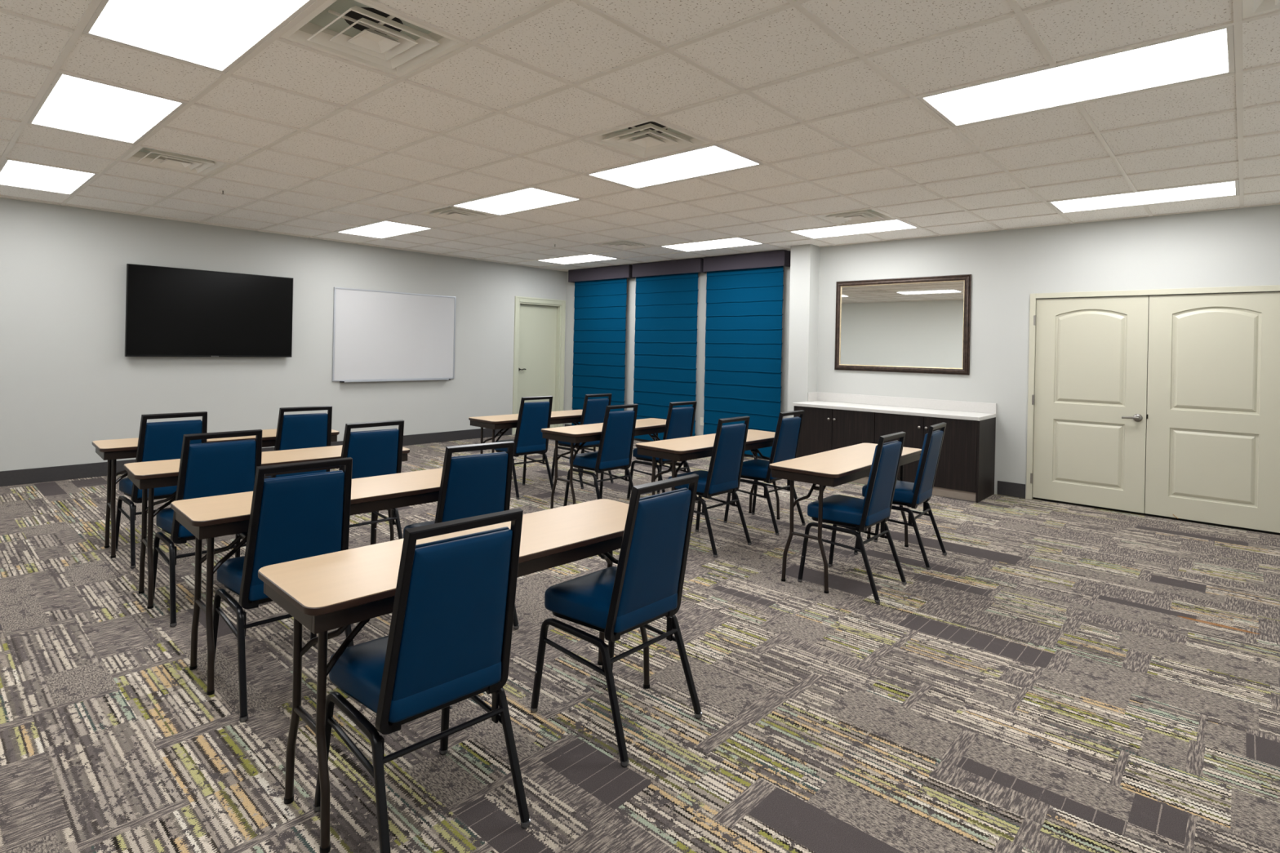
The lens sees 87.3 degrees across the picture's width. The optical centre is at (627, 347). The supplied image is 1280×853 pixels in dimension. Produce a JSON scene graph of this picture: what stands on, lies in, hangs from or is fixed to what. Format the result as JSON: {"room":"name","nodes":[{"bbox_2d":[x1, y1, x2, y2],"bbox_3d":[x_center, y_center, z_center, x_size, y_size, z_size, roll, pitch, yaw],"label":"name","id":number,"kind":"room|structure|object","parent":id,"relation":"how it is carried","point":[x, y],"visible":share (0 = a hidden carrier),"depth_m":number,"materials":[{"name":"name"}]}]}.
{"room":"classroom","nodes":[
{"label":"classroom","id":0,"kind":"room"},
{"bbox_2d":[0,197,567,471],"bbox_3d":[-4.278,-0.098,8.265,0.140,2.897,9.565,1,0,43],"label":"wall","id":1,"kind":"structure","parent":0,"point":[68,383],"depth_m":7.51,"materials":[{"name":"grey paint"}]},
{"bbox_2d":[124,263,293,357],"bbox_3d":[-4.697,-0.383,7.626,0.100,0.970,1.656,1,0,43],"label":"television","id":2,"kind":"object","parent":1,"relation":"attached to","point":[171,312],"visible":1,"depth_m":7.52,"materials":[{"name":"black plastic"}]},
{"bbox_2d":[0,427,511,486],"bbox_3d":[-4.680,1.270,7.750,0.008,0.145,8.298,1,0,43],"label":"baseboard","id":3,"kind":"structure","parent":1,"relation":"attached to","point":[20,477],"depth_m":6.87,"materials":[{"name":"grey plastic"}]},
{"bbox_2d":[332,287,456,382],"bbox_3d":[-3.172,-0.157,9.303,0.078,1.234,1.810,1,0,43],"label":"whiteboard","id":4,"kind":"object","parent":1,"relation":"attached to","point":[379,335],"visible":1,"depth_m":9.24,"materials":[{"name":"white plastic"}]},
{"bbox_2d":[344,378,448,382],"bbox_3d":[-3.175,0.451,9.315,0.077,0.016,1.580,1,0,43],"label":"marker tray","id":5,"kind":"object","parent":4,"relation":"on","point":[345,380],"depth_m":9.15,"materials":[{"name":"silver metal"}]},
{"bbox_2d":[511,296,565,435],"bbox_3d":[-1.522,0.289,11.251,0.161,2.238,1.089,1,0,43],"label":"door","id":6,"kind":"structure","parent":1,"relation":"in","point":[539,361],"depth_m":11.30,"materials":[{"name":"grey paint"}]},
{"bbox_2d":[0,434,1279,852],"bbox_3d":[-0.550,1.478,5.117,10.737,0.100,10.305,1,0,43],"label":"floor","id":7,"kind":"structure","parent":0,"point":[1066,677],"depth_m":2.74,"materials":[{"name":"carpet"}]},
{"bbox_2d":[115,411,207,568],"bbox_3d":[-3.120,0.897,4.511,0.517,0.956,0.460,1,0,42],"label":"banquet chair","id":8,"kind":"object","parent":7,"relation":"on","point":[157,441],"visible":0.41,"depth_m":4.34,"materials":[{"name":"blue leather"}]},
{"bbox_2d":[152,429,268,626],"bbox_3d":[-2.292,0.914,3.677,0.517,0.956,0.460,1,0,44],"label":"banquet chair","id":9,"kind":"object","parent":7,"relation":"on","point":[221,468],"visible":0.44,"depth_m":3.51,"materials":[{"name":"blue leather"}]},
{"bbox_2d":[92,428,339,558],"bbox_3d":[-2.979,1.014,4.951,1.510,0.728,0.457,1,0,-44],"label":"folding table","id":10,"kind":"object","parent":7,"relation":"on","point":[113,450],"visible":0.35,"depth_m":4.49,"materials":[{"name":"beige laminate"}]},
{"bbox_2d":[123,444,409,608],"bbox_3d":[-2.156,1.031,4.140,1.510,0.728,0.457,1,0,-44],"label":"folding table","id":11,"kind":"object","parent":7,"relation":"on","point":[150,475],"visible":0.39,"depth_m":3.74,"materials":[{"name":"beige laminate"}]},
{"bbox_2d":[206,457,353,722],"bbox_3d":[-1.463,0.931,2.858,0.460,0.956,0.517,1,0,-45],"label":"banquet chair","id":12,"kind":"object","parent":7,"relation":"on","point":[304,516],"visible":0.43,"depth_m":2.69,"materials":[{"name":"blue leather"}]},
{"bbox_2d":[264,405,332,479],"bbox_3d":[-2.541,0.909,5.123,0.460,0.956,0.517,1,0,-43],"label":"banquet chair","id":13,"kind":"object","parent":7,"relation":"on","point":[300,431],"visible":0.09,"depth_m":4.96,"materials":[{"name":"blue leather"}]},
{"bbox_2d":[170,467,512,695],"bbox_3d":[-1.315,1.048,3.296,1.510,0.728,0.457,1,0,-45],"label":"folding table","id":14,"kind":"object","parent":7,"relation":"on","point":[209,517],"visible":0.52,"depth_m":2.90,"materials":[{"name":"beige laminate"}]},
{"bbox_2d":[338,419,404,545],"bbox_3d":[-1.719,0.926,4.271,0.517,0.956,0.460,1,0,45],"label":"banquet chair","id":15,"kind":"object","parent":7,"relation":"on","point":[373,453],"visible":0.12,"depth_m":4.13,"materials":[{"name":"blue leather"}]},
{"bbox_2d":[313,507,530,852],"bbox_3d":[-0.619,0.949,2.036,0.460,0.956,0.517,1,0,-44],"label":"banquet chair","id":16,"kind":"object","parent":7,"relation":"on","point":[447,643],"visible":0.97,"depth_m":1.89,"materials":[{"name":"blue leather"}]},
{"bbox_2d":[257,498,649,852],"bbox_3d":[-0.483,1.065,2.471,0.457,0.728,1.510,1,0,45],"label":"folding table","id":17,"kind":"object","parent":7,"relation":"on","point":[322,593],"visible":0.78,"depth_m":2.08,"materials":[{"name":"beige laminate"}]},
{"bbox_2d":[403,440,519,629],"bbox_3d":[-0.878,0.943,3.457,0.460,0.956,0.517,1,0,-40],"label":"banquet chair","id":18,"kind":"object","parent":7,"relation":"on","point":[472,485],"visible":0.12,"depth_m":3.29,"materials":[{"name":"blue leather"}]},
{"bbox_2d":[494,395,555,499],"bbox_3d":[-1.043,0.940,6.596,0.517,0.956,0.460,1,0,45],"label":"banquet chair","id":19,"kind":"object","parent":7,"relation":"on","point":[533,417],"visible":0.67,"depth_m":6.46,"materials":[{"name":"blue leather"}]},
{"bbox_2d":[468,409,598,479],"bbox_3d":[-0.894,1.057,6.936,0.457,0.728,1.510,1,0,44],"label":"folding table","id":20,"kind":"object","parent":7,"relation":"on","point":[501,422],"visible":0.43,"depth_m":6.54,"materials":[{"name":"beige laminate"}]},
{"bbox_2d":[551,393,613,488],"bbox_3d":[-0.481,0.952,7.126,0.517,0.956,0.460,1,0,44],"label":"banquet chair","id":21,"kind":"object","parent":7,"relation":"on","point":[593,411],"visible":0.38,"depth_m":6.98,"materials":[{"name":"blue leather"}]},
{"bbox_2d":[563,404,638,506],"bbox_3d":[-0.223,0.957,5.853,0.517,0.956,0.460,1,0,45],"label":"banquet chair","id":22,"kind":"object","parent":7,"relation":"on","point":[615,451],"visible":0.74,"depth_m":5.72,"materials":[{"name":"blue leather"}]},
{"bbox_2d":[541,417,671,509],"bbox_3d":[-0.094,1.073,6.154,0.457,0.728,1.510,1,0,42],"label":"folding table","id":23,"kind":"object","parent":7,"relation":"on","point":[583,433],"visible":0.66,"depth_m":5.72,"materials":[{"name":"beige laminate"}]},
{"bbox_2d":[530,473,702,767],"bbox_3d":[-0.037,0.961,2.633,0.517,0.956,0.460,1,0,43],"label":"banquet chair","id":24,"kind":"object","parent":7,"relation":"on","point":[646,585],"visible":1,"depth_m":2.50,"materials":[{"name":"blue leather"}]},
{"bbox_2d":[626,400,697,502],"bbox_3d":[0.334,0.968,6.329,0.517,0.956,0.460,1,0,45],"label":"banquet chair","id":25,"kind":"object","parent":7,"relation":"on","point":[679,424],"visible":0.57,"depth_m":6.19,"materials":[{"name":"blue leather"}]},
{"bbox_2d":[635,429,780,519],"bbox_3d":[0.723,1.090,5.361,0.457,0.728,1.510,1,0,45],"label":"folding table","id":26,"kind":"object","parent":7,"relation":"on","point":[682,449],"visible":0.69,"depth_m":4.98,"materials":[{"name":"beige laminate"}]},
{"bbox_2d":[668,416,751,557],"bbox_3d":[0.586,0.974,4.978,0.517,0.956,0.460,1,0,44],"label":"banquet chair","id":27,"kind":"object","parent":7,"relation":"on","point":[723,475],"visible":0.84,"depth_m":4.83,"materials":[{"name":"blue leather"}]},
{"bbox_2d":[723,409,805,535],"bbox_3d":[1.143,0.985,5.567,0.517,0.956,0.460,1,0,43],"label":"banquet chair","id":28,"kind":"object","parent":7,"relation":"on","point":[785,445],"visible":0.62,"depth_m":5.43,"materials":[{"name":"blue leather"}]},
{"bbox_2d":[793,405,875,484],"bbox_3d":[2.484,1.091,7.766,0.968,0.800,0.611,1,0,43],"label":"base cabinet","id":29,"kind":"object","parent":7,"relation":"on","point":[823,429],"visible":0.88,"depth_m":7.55,"materials":[{"name":"brown wood"}]},
{"bbox_2d":[768,443,921,593],"bbox_3d":[1.532,1.107,4.600,0.457,0.728,1.510,1,0,42],"label":"folding table","id":30,"kind":"object","parent":7,"relation":"on","point":[840,466],"visible":0.71,"depth_m":4.18,"materials":[{"name":"beige laminate"}]},
{"bbox_2d":[797,431,906,603],"bbox_3d":[1.408,0.991,4.186,0.517,0.956,0.460,1,0,42],"label":"banquet chair","id":31,"kind":"object","parent":7,"relation":"on","point":[855,514],"visible":0.99,"depth_m":4.06,"materials":[{"name":"blue leather"}]},
{"bbox_2d":[853,422,946,570],"bbox_3d":[1.957,1.002,4.796,0.517,0.956,0.460,1,0,39],"label":"banquet chair","id":32,"kind":"object","parent":7,"relation":"on","point":[912,495],"visible":0.73,"depth_m":4.62,"materials":[{"name":"blue leather"}]},
{"bbox_2d":[874,412,995,502],"bbox_3d":[3.222,1.106,7.086,1.035,0.800,0.611,1,0,43],"label":"base cabinet","id":33,"kind":"object","parent":7,"relation":"on","point":[966,468],"visible":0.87,"depth_m":6.73,"materials":[{"name":"brown wood"}]},
{"bbox_2d":[792,391,996,421],"bbox_3d":[2.879,0.628,7.417,2.013,0.142,0.604,1,0,43],"label":"countertop","id":34,"kind":"structure","parent":33,"relation":"on","point":[959,410],"depth_m":7.40,"materials":[{"name":"white stone"}]},
{"bbox_2d":[0,0,1279,270],"bbox_3d":[-0.541,-1.319,4.768,10.057,0.001,9.445,1,0,43],"label":"ceiling","id":35,"kind":"structure","parent":0,"point":[567,40],"depth_m":3.84,"materials":[{"name":"tile"}]},
{"bbox_2d":[0,159,97,195],"bbox_3d":[-4.852,-1.448,5.558,1.193,0.100,0.550,1,0,43],"label":"ceiling light","id":36,"kind":"object","parent":35,"relation":"attached to","point":[13,173],"visible":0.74,"depth_m":5.52,"materials":[{"name":"white plastic"}]},
{"bbox_2d":[26,71,186,144],"bbox_3d":[-3.058,-1.411,3.907,1.193,0.100,0.550,1,0,43],"label":"ceiling light","id":37,"kind":"object","parent":35,"relation":"attached to","point":[73,104],"visible":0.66,"depth_m":3.85,"materials":[{"name":"white plastic"}]},
{"bbox_2d":[121,146,229,175],"bbox_3d":[-3.337,-1.411,4.954,0.584,0.097,0.564,1,0,43],"label":"ceiling vent","id":38,"kind":"object","parent":35,"relation":"in","point":[141,155],"visible":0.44,"depth_m":4.98,"materials":[{"name":"grey metal"}]},
{"bbox_2d":[82,0,315,73],"bbox_3d":[-1.712,-1.384,2.668,1.193,0.100,0.550,1,0,43],"label":"ceiling light","id":39,"kind":"object","parent":35,"relation":"attached to","point":[217,35],"visible":0.84,"depth_m":2.79,"materials":[{"name":"white plastic"}]},
{"bbox_2d":[280,0,466,76],"bbox_3d":[-1.095,-1.364,2.890,0.584,0.097,0.564,1,0,43],"label":"ceiling vent","id":40,"kind":"object","parent":35,"relation":"in","point":[361,32],"visible":0.95,"depth_m":2.92,"materials":[{"name":"white metal"}]},
{"bbox_2d":[336,221,431,238],"bbox_3d":[-2.828,-1.407,7.758,1.193,0.100,0.585,1,0,43],"label":"ceiling light","id":41,"kind":"object","parent":35,"relation":"attached to","point":[383,229],"visible":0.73,"depth_m":7.75,"materials":[{"name":"white plastic"}]},
{"bbox_2d":[418,206,496,222],"bbox_3d":[-1.706,-1.377,6.727,0.584,0.097,0.584,1,0,43],"label":"ceiling vent","id":42,"kind":"object","parent":35,"relation":"in","point":[448,212],"visible":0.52,"depth_m":6.75,"materials":[{"name":"grey metal"}]},
{"bbox_2d":[452,186,582,215],"bbox_3d":[-1.034,-1.370,6.107,1.193,0.100,0.585,1,0,43],"label":"ceiling light","id":43,"kind":"object","parent":35,"relation":"attached to","point":[528,198],"visible":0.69,"depth_m":6.08,"materials":[{"name":"white plastic"}]},
{"bbox_2d":[544,264,588,270],"bbox_3d":[-1.024,-1.354,11.069,0.584,0.061,0.584,1,0,43],"label":"ceiling vent","id":44,"kind":"object","parent":35,"relation":"in","point":[564,267],"visible":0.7,"depth_m":11.06,"materials":[{"name":"white metal"}]},
{"bbox_2d":[538,253,616,264],"bbox_3d":[-0.764,-1.364,10.001,1.193,0.100,0.585,1,0,43],"label":"ceiling light","id":45,"kind":"object","parent":35,"relation":"attached to","point":[584,258],"visible":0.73,"depth_m":10.01,"materials":[{"name":"white plastic"}]},
{"bbox_2d":[593,240,653,249],"bbox_3d":[-0.055,-1.343,8.521,0.584,0.097,0.584,1,0,43],"label":"ceiling vent","id":46,"kind":"object","parent":35,"relation":"in","point":[622,245],"visible":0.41,"depth_m":8.52,"materials":[{"name":"grey metal"}]},
{"bbox_2d":[0,0,1279,271],"bbox_3d":[-0.546,-1.315,4.764,10.057,0.008,9.432,1,0,43],"label":"grid","id":47,"kind":"object","parent":35,"relation":"attached to","point":[1237,21],"visible":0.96,"depth_m":4.08,"materials":[{"name":"silver metal"}]},
{"bbox_2d":[584,119,710,159],"bbox_3d":[0.123,-1.339,4.214,0.584,0.097,0.584,1,0,43],"label":"ceiling vent","id":48,"kind":"object","parent":35,"relation":"in","point":[650,138],"visible":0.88,"depth_m":4.25,"materials":[{"name":"grey metal"}]},
{"bbox_2d":[586,144,762,189],"bbox_3d":[0.312,-1.342,4.869,1.193,0.100,0.585,1,0,43],"label":"ceiling light","id":49,"kind":"object","parent":35,"relation":"attached to","point":[712,159],"visible":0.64,"depth_m":4.83,"materials":[{"name":"white plastic"}]},
{"bbox_2d":[662,237,764,252],"bbox_3d":[1.030,-1.327,8.350,1.193,0.100,0.585,1,0,43],"label":"ceiling light","id":50,"kind":"object","parent":35,"relation":"attached to","point":[735,242],"visible":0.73,"depth_m":8.35,"materials":[{"name":"white plastic"}]},
{"bbox_2d":[789,219,918,239],"bbox_3d":[2.375,-1.299,7.112,1.193,0.100,0.585,1,0,43],"label":"ceiling light","id":51,"kind":"object","parent":35,"relation":"attached to","point":[893,224],"visible":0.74,"depth_m":7.10,"materials":[{"name":"white plastic"}]},
{"bbox_2d":[815,208,895,224],"bbox_3d":[2.187,-1.297,6.457,0.584,0.097,0.584,1,0,43],"label":"ceiling vent","id":52,"kind":"object","parent":35,"relation":"in","point":[869,215],"visible":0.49,"depth_m":6.49,"materials":[{"name":"grey metal"}]},
{"bbox_2d":[918,25,1235,127],"bbox_3d":[2.106,-1.305,3.218,1.193,0.100,0.585,1,0,43],"label":"ceiling light","id":53,"kind":"object","parent":35,"relation":"attached to","point":[1207,54],"visible":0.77,"depth_m":3.14,"materials":[{"name":"white plastic"}]},
{"bbox_2d":[1048,180,1239,213],"bbox_3d":[4.169,-1.262,5.461,1.193,0.100,0.585,1,0,43],"label":"ceiling light","id":54,"kind":"object","parent":35,"relation":"attached to","point":[1231,188],"visible":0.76,"depth_m":5.43,"materials":[{"name":"white plastic"}]},
{"bbox_2d":[1242,0,1279,18],"bbox_3d":[2.366,-1.293,2.150,0.584,0.097,0.584,1,0,43],"label":"ceiling vent","id":55,"kind":"object","parent":35,"relation":"in","point":[1251,8],"visible":1,"depth_m":2.49,"materials":[{"name":"grey metal"}]},
{"bbox_2d":[564,250,791,435],"bbox_3d":[0.621,0.003,10.159,4.507,2.897,0.140,1,0,43],"label":"wall window","id":56,"kind":"structure","parent":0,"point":[702,279],"depth_m":9.71,"materials":[{"name":"grey paint"}]},
{"bbox_2d":[568,264,635,426],"bbox_3d":[-0.473,0.040,10.964,1.395,2.698,0.154,1,0,43],"label":"window shade","id":57,"kind":"object","parent":56,"relation":"attached to","point":[600,295],"visible":0.81,"depth_m":10.95,"materials":[{"name":"blue fabric"}]},
{"bbox_2d":[564,423,769,458],"bbox_3d":[0.549,1.401,10.098,4.467,0.100,0.008,1,0,43],"label":"window sill","id":58,"kind":"structure","parent":56,"relation":"attached to","point":[637,439],"depth_m":10.31,"materials":[{"name":"grey plastic"}]},
{"bbox_2d":[631,257,706,440],"bbox_3d":[0.572,0.062,10.002,1.305,2.698,0.154,1,0,43],"label":"window shade","id":59,"kind":"object","parent":56,"relation":"attached to","point":[666,299],"visible":0.85,"depth_m":10.02,"materials":[{"name":"blue fabric"}]},
{"bbox_2d":[700,417,703,425],"bbox_3d":[1.067,1.056,9.628,0.072,0.116,0.008,1,0,43],"label":"wall outlet","id":60,"kind":"object","parent":56,"relation":"attached to","point":[701,418],"visible":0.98,"depth_m":9.63,"materials":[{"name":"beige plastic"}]},
{"bbox_2d":[702,249,791,457],"bbox_3d":[1.562,0.082,9.092,1.285,2.698,0.154,1,0,43],"label":"window shade","id":61,"kind":"object","parent":56,"relation":"attached to","point":[744,300],"visible":0.82,"depth_m":9.07,"materials":[{"name":"blue fabric"}]},
{"bbox_2d":[786,244,819,417],"bbox_3d":[2.257,0.102,8.415,0.265,2.767,0.490,1,0,43],"label":"wall pillar","id":62,"kind":"structure","parent":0,"point":[805,259],"depth_m":8.23,"materials":[{"name":"grey paint"}]},
{"bbox_2d":[817,204,1279,498],"bbox_3d":[4.345,0.080,6.585,5.285,2.897,0.140,1,0,43],"label":"wall","id":63,"kind":"structure","parent":0,"point":[1236,246],"depth_m":6.83,"materials":[{"name":"grey paint"}]},
{"bbox_2d":[808,391,996,413],"bbox_3d":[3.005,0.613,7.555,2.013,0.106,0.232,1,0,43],"label":"backsplash","id":64,"kind":"structure","parent":63,"relation":"attached to","point":[960,406],"depth_m":7.56,"materials":[{"name":"white stone"}]},
{"bbox_2d":[834,274,971,374],"bbox_3d":[3.077,-0.259,7.639,1.514,1.072,0.033,1,0,43],"label":"wall mirror","id":65,"kind":"object","parent":63,"relation":"attached to","point":[920,324],"visible":1,"depth_m":7.59,"materials":[{"name":"brown metal"}]},
{"bbox_2d":[997,480,1025,498],"bbox_3d":[3.916,1.448,6.853,0.254,0.145,0.008,1,0,43],"label":"baseboard","id":66,"kind":"structure","parent":63,"relation":"attached to","point":[1004,488],"depth_m":6.85,"materials":[{"name":"grey plastic"}]},
{"bbox_2d":[1030,295,1149,513],"bbox_3d":[4.401,0.511,6.436,0.910,1.990,0.102,1,0,43],"label":"door","id":67,"kind":"structure","parent":63,"relation":"in","point":[1089,400],"depth_m":6.42,"materials":[{"name":"beige paint"}]},
{"bbox_2d":[1026,284,1279,499],"bbox_3d":[4.783,0.503,6.166,1.910,2.070,0.152,1,0,43],"label":"door frame","id":68,"kind":"structure","parent":63,"relation":"attached to","point":[1032,351],"depth_m":6.68,"materials":[{"name":"beige paint"}]},
{"bbox_2d":[1033,291,1279,534],"bbox_3d":[4.784,0.528,6.167,1.808,2.019,0.019,1,0,43],"label":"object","id":69,"kind":"structure","parent":63,"relation":"in","point":[1108,508],"depth_m":6.13,"materials":[{"name":"black"}]},
{"bbox_2d":[1144,292,1279,533],"bbox_3d":[5.088,0.528,5.838,0.908,1.995,0.050,1,0,43],"label":"door","id":70,"kind":"structure","parent":63,"relation":"in","point":[1213,415],"depth_m":5.81,"materials":[{"name":"beige paint"}]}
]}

